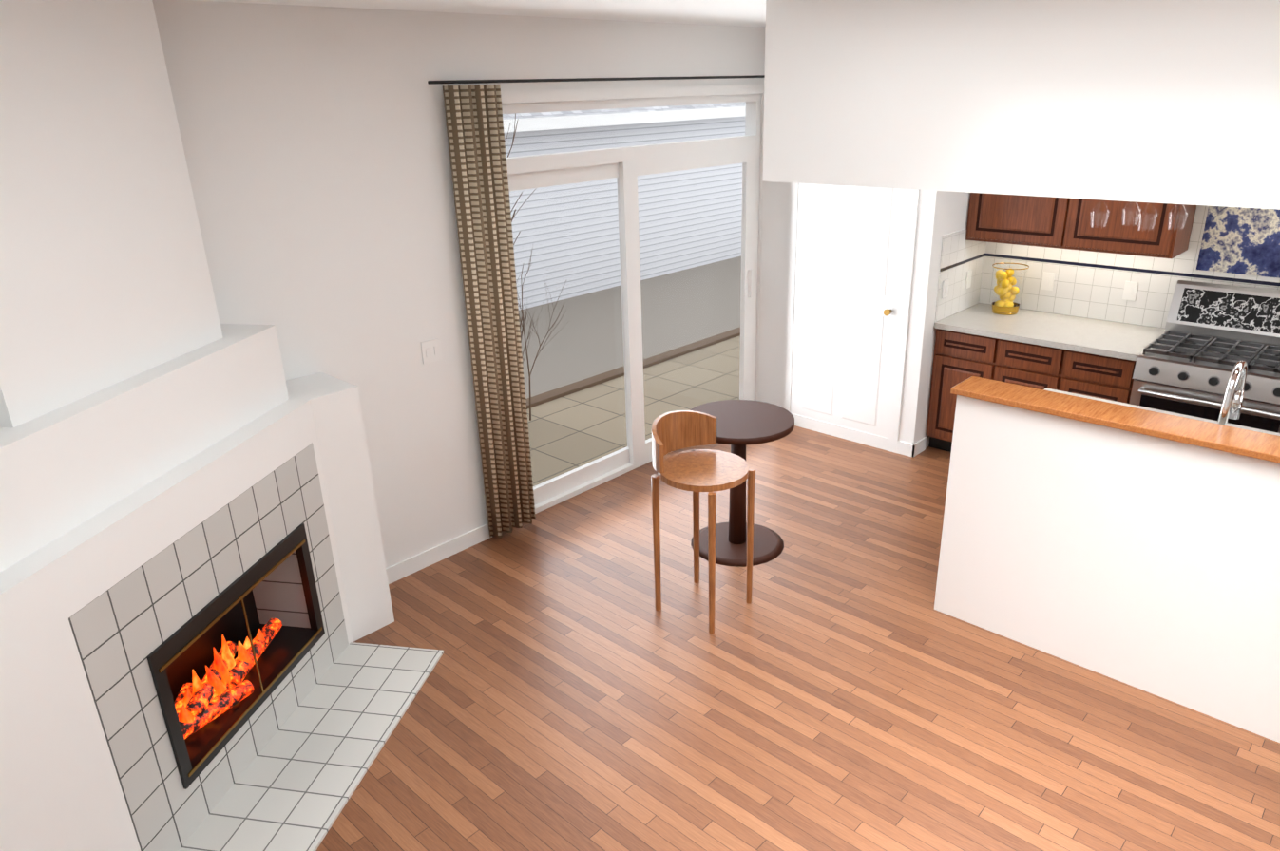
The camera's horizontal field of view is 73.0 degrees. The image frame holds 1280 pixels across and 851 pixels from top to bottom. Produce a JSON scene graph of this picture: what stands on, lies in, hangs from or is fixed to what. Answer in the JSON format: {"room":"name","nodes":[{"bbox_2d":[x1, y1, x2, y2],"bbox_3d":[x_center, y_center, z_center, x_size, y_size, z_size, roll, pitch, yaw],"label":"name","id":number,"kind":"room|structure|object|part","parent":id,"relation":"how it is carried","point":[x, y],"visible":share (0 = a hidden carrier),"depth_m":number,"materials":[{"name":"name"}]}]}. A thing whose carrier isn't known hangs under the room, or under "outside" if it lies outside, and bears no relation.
{"room":"living room","nodes":[
{"label":"living room","id":0,"kind":"room"},
{"bbox_2d":[152,0,764,568],"bbox_3d":[-0.528,-0.833,4.982,0.150,2.750,4.120,17,28,40],"label":"wall","id":1,"kind":"structure","parent":0,"point":[315,152],"depth_m":4.02,"materials":[{"name":"white paint"}]},
{"bbox_2d":[420,337,442,364],"bbox_3d":[-1.062,-0.380,4.417,0.011,0.115,0.115,17,28,40],"label":"switch plate","id":2,"kind":"object","parent":1,"relation":"attached to","point":[431,351],"visible":1,"depth_m":4.41,"materials":[{"name":"white plastic"}]},
{"bbox_2d":[385,523,492,584],"bbox_3d":[-1.333,0.795,4.528,0.012,0.090,1.390,17,28,40],"label":"baseboard","id":3,"kind":"structure","parent":1,"relation":"attached to","point":[398,571],"depth_m":4.74,"materials":[{"name":"white"}]},
{"bbox_2d":[427,75,764,84],"bbox_3d":[-0.047,-1.962,4.896,0.016,0.015,2.700,17,28,40],"label":"curtain rod","id":4,"kind":"object","parent":1,"relation":"attached to","point":[568,80],"visible":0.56,"depth_m":4.63,"materials":[{"name":"black metal"}]},
{"bbox_2d":[442,84,535,539],"bbox_3d":[-0.771,-0.519,4.594,0.065,2.400,0.330,17,28,40],"label":"curtain","id":5,"kind":"object","parent":4,"relation":"hanging from","point":[474,121],"visible":1,"depth_m":4.52,"materials":[{"name":"brown fabric"}]},
{"bbox_2d":[500,83,764,514],"bbox_3d":[-0.041,-0.850,5.471,0.115,2.400,2.575,17,28,40],"label":"sliding door frame","id":6,"kind":"structure","parent":1,"relation":"in","point":[625,166],"depth_m":5.45,"materials":[{"name":"white"}]},
{"bbox_2d":[193,0,765,27],"bbox_3d":[1.669,-1.304,2.072,6.900,0.100,6.400,17,28,40],"label":"ceiling","id":7,"kind":"structure","parent":0,"point":[738,12],"depth_m":4.05,"materials":[{"name":"white paint"}]},
{"bbox_2d":[762,0,1279,210],"bbox_3d":[2.717,-0.956,2.289,5.299,0.764,0.735,17,28,40],"label":"soffit","id":8,"kind":"structure","parent":7,"relation":"attached to","point":[1175,102],"depth_m":3.04,"materials":[{"name":"white paint"}]},
{"bbox_2d":[315,425,1279,850],"bbox_3d":[1.752,1.353,3.100,6.900,0.100,6.400,17,28,40],"label":"floor","id":9,"kind":"structure","parent":0,"point":[840,682],"depth_m":3.53,"materials":[{"name":"brown wood"}]},
{"bbox_2d":[0,0,443,850],"bbox_3d":[-1.533,-0.013,2.949,0.958,2.748,2.116,2,22,10],"label":"fireplace","id":10,"kind":"object","parent":9,"relation":"on","point":[194,595],"visible":1,"depth_m":2.88,"materials":[{"name":"white paint"}]},
{"bbox_2d":[650,410,755,633],"bbox_3d":[0.289,0.441,4.104,0.444,0.960,0.441,17,28,40],"label":"bar stool","id":11,"kind":"object","parent":9,"relation":"on","point":[697,471],"visible":1,"depth_m":4.06,"materials":[{"name":"brown wood"}]},
{"bbox_2d":[689,400,794,567],"bbox_3d":[0.535,0.310,4.716,0.580,0.750,0.580,17,28,40],"label":"dining table","id":12,"kind":"object","parent":9,"relation":"on","point":[741,425],"visible":0.71,"depth_m":4.69,"materials":[{"name":"brown wood"}]},
{"bbox_2d":[925,303,1165,452],"bbox_3d":[2.617,-0.208,5.664,1.212,0.910,0.693,17,28,40],"label":"base cabinet","id":13,"kind":"object","parent":9,"relation":"on","point":[1096,358],"visible":0.6,"depth_m":5.41,"materials":[{"name":"brown wood"}]},
{"bbox_2d":[992,262,1029,315],"bbox_3d":[2.464,-0.914,5.799,0.227,0.315,0.227,17,28,40],"label":"vase","id":14,"kind":"object","parent":13,"relation":"on","point":[1005,291],"visible":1,"depth_m":5.78,"materials":[{"name":"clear glass"}]},
{"bbox_2d":[964,430,1139,638],"bbox_3d":[1.997,0.401,4.195,0.421,0.872,0.717,17,28,40],"label":"half wall","id":15,"kind":"structure","parent":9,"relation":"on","point":[1029,498],"depth_m":3.74,"materials":[{"name":"white paint"}]},
{"bbox_2d":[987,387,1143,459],"bbox_3d":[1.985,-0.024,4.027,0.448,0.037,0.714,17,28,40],"label":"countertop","id":16,"kind":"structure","parent":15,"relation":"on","point":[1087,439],"depth_m":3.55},
{"bbox_2d":[950,376,1279,463],"bbox_3d":[2.488,0.006,3.273,2.370,0.027,0.800,17,28,40],"label":"bar","id":17,"kind":"object","parent":16,"relation":"on","point":[1255,445],"visible":1,"depth_m":3.38,"materials":[{"name":"brown wood"}]},
{"bbox_2d":[1059,452,1279,718],"bbox_3d":[2.463,0.645,3.819,0.860,0.661,0.717,17,28,40],"label":"half wall","id":18,"kind":"structure","parent":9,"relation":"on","point":[1150,564],"depth_m":3.35,"materials":[{"name":"white paint"}]},
{"bbox_3d":[2.425,0.196,3.619,0.818,0.193,0.568,17,28,40],"label":"sink","id":19,"kind":"object","parent":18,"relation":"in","visible":0},
{"bbox_2d":[1217,360,1247,425],"bbox_3d":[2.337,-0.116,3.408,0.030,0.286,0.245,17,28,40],"label":"faucet","id":20,"kind":"object","parent":19,"relation":"on","point":[1237,378],"visible":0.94,"depth_m":3.33,"materials":[{"name":"silver metal"}]},
{"bbox_2d":[1128,280,1279,433],"bbox_3d":[3.301,-0.120,4.926,0.774,1.238,0.789,17,28,40],"label":"range","id":21,"kind":"object","parent":9,"relation":"on","point":[1206,341],"depth_m":4.82,"materials":[{"name":"silver metal"}]},
{"bbox_3d":[3.047,-0.125,4.639,0.676,0.021,0.058,17,28,40],"label":"kitchen range handle","id":22,"kind":"part","parent":21,"relation":"part of","materials":[{"name":"silver metal"}]},
{"bbox_2d":[757,27,920,440],"bbox_3d":[1.343,-1.243,5.892,1.200,2.750,0.100,17,28,40],"label":"wall","id":23,"kind":"structure","parent":0,"point":[774,215],"depth_m":6.29,"materials":[{"name":"white paint"}]},
{"bbox_2d":[782,182,919,453],"bbox_3d":[1.381,-0.892,5.881,0.950,2.100,0.057,17,28,40],"label":"closet door","id":24,"kind":"structure","parent":23,"relation":"in","point":[850,260],"depth_m":5.91,"materials":[{"name":"white wood"}]},
{"bbox_2d":[791,413,917,458],"bbox_3d":[1.384,0.025,6.298,1.312,0.090,0.012,17,28,40],"label":"baseboard","id":25,"kind":"structure","parent":23,"relation":"attached to","point":[904,448],"depth_m":6.17,"materials":[{"name":"white"}]},
{"bbox_2d":[899,190,970,447],"bbox_3d":[2.066,-1.198,5.715,0.100,2.750,0.830,17,28,40],"label":"wall","id":26,"kind":"structure","parent":0,"point":[942,213],"depth_m":5.58,"materials":[{"name":"white paint"}]},
{"bbox_2d":[941,279,949,298],"bbox_3d":[1.993,-0.893,5.641,0.010,0.116,0.074,17,28,40],"label":"outlet","id":27,"kind":"object","parent":26,"relation":"attached to","point":[945,282],"depth_m":5.63,"materials":[{"name":"white plastic"}]},
{"bbox_2d":[934,229,986,322],"bbox_3d":[2.157,-1.032,5.792,0.008,0.559,0.681,17,28,40],"label":"backsplash","id":28,"kind":"structure","parent":26,"relation":"attached to","point":[961,256],"depth_m":5.76,"materials":[{"name":"white tile"}]},
{"bbox_2d":[964,269,972,288],"bbox_3d":[2.233,-0.992,5.876,0.010,0.116,0.074,17,28,40],"label":"outlet","id":29,"kind":"object","parent":26,"relation":"attached to","point":[968,274],"depth_m":5.87,"materials":[{"name":"white plastic"}]},
{"bbox_3d":[4.328,-0.718,4.292,5.450,2.750,0.100,17,28,40],"label":"wall","id":30,"kind":"structure","parent":0,"visible":0},
{"bbox_2d":[979,205,1279,328],"bbox_3d":[4.321,-0.654,4.245,5.329,0.844,0.008,17,28,40],"label":"wall","id":31,"kind":"structure","parent":30,"relation":"attached to","point":[1087,284],"depth_m":5.53,"materials":[{"name":"white tile"}]},
{"bbox_2d":[965,192,1064,248],"bbox_3d":[2.465,-1.742,5.414,0.616,1.160,0.376,17,28,40],"label":"upper cabinet","id":32,"kind":"object","parent":31,"relation":"attached to","point":[1049,221],"depth_m":5.44,"materials":[{"name":"brown wood"}]},
{"bbox_2d":[1040,271,1054,290],"bbox_3d":[2.713,-0.959,5.753,0.074,0.116,0.010,17,28,40],"label":"outlet","id":33,"kind":"object","parent":31,"relation":"attached to","point":[1048,278],"depth_m":5.75,"materials":[{"name":"white plastic"}]},
{"bbox_2d":[1056,197,1196,258],"bbox_3d":[2.906,-1.604,5.020,0.597,1.160,0.376,17,28,40],"label":"upper cabinet","id":34,"kind":"object","parent":31,"relation":"attached to","point":[1114,237],"depth_m":5.04,"materials":[{"name":"brown wood"}]},
{"bbox_2d":[1122,281,1138,301],"bbox_3d":[3.076,-0.845,5.429,0.074,0.116,0.010,17,28,40],"label":"outlet","id":35,"kind":"object","parent":31,"relation":"attached to","point":[1130,291],"depth_m":5.43,"materials":[{"name":"white plastic"}]},
{"bbox_2d":[1196,206,1279,278],"bbox_3d":[3.539,-1.066,4.867,0.640,0.450,0.004,17,28,40],"label":"tiles","id":36,"kind":"structure","parent":31,"relation":"attached to","point":[1240,240],"depth_m":4.96,"materials":[{"name":"blue tile"}]},
{"label":"outside","id":37,"kind":"structure","parent":0,"visible":0},
{"bbox_2d":[518,255,741,399],"bbox_3d":[-3.747,0.339,9.353,6.340,0.200,26.000,17,28,40],"label":"exterior wall","id":38,"kind":"structure","parent":37,"point":[599,362],"depth_m":13.95,"materials":[{"name":"beige"}]},
{"bbox_2d":[502,101,745,310],"bbox_3d":[-7.735,-4.292,11.497,7.254,7.119,26.000,17,28,40],"label":"neighbouring house","id":39,"kind":"structure","parent":38,"relation":"on","point":[567,207],"depth_m":15.96,"materials":[{"name":"white"}]},
{"bbox_2d":[525,326,740,486],"bbox_3d":[-0.519,0.242,6.751,1.639,0.470,13.000,17,28,40],"label":"ground","id":40,"kind":"structure","parent":37,"point":[694,389],"depth_m":7.31,"materials":[{"name":"brown tile"}]},
{"bbox_2d":[504,113,535,245],"bbox_3d":[-1.300,-1.086,5.553,0.949,2.944,1.368,17,28,40],"label":"tree","id":41,"kind":"object","parent":40,"relation":"on","point":[513,216],"depth_m":5.53,"materials":[{"name":"brown plant"}]},
{"bbox_2d":[515,247,566,420],"bbox_3d":[-0.836,-0.765,6.800,0.541,1.411,0.574,17,28,40],"label":"tree","id":42,"kind":"object","parent":40,"relation":"on","point":[523,330],"depth_m":6.77,"materials":[{"name":"brown plant"}]},
{"bbox_3d":[1.823,-0.976,3.379,0.625,0.041,0.270,17,28,40],"label":"glass rack","id":43,"kind":"object","parent":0,"visible":0},
{"bbox_2d":[1089,203,1108,228],"bbox_3d":[1.820,-0.870,3.412,0.071,0.174,0.071,11,25,30],"label":"hanging wine glass","id":44,"kind":"object","parent":43,"relation":"hanging from","point":[1099,203],"depth_m":3.43,"materials":[{"name":"clear glass"}]},
{"bbox_2d":[1122,205,1129,226],"bbox_3d":[1.961,-0.886,3.440,0.071,0.174,0.071,11,25,30],"label":"hanging wine glass","id":45,"kind":"object","parent":43,"relation":"hanging from","point":[1129,205],"depth_m":3.47,"materials":[{"name":"clear glass"}]}
]}

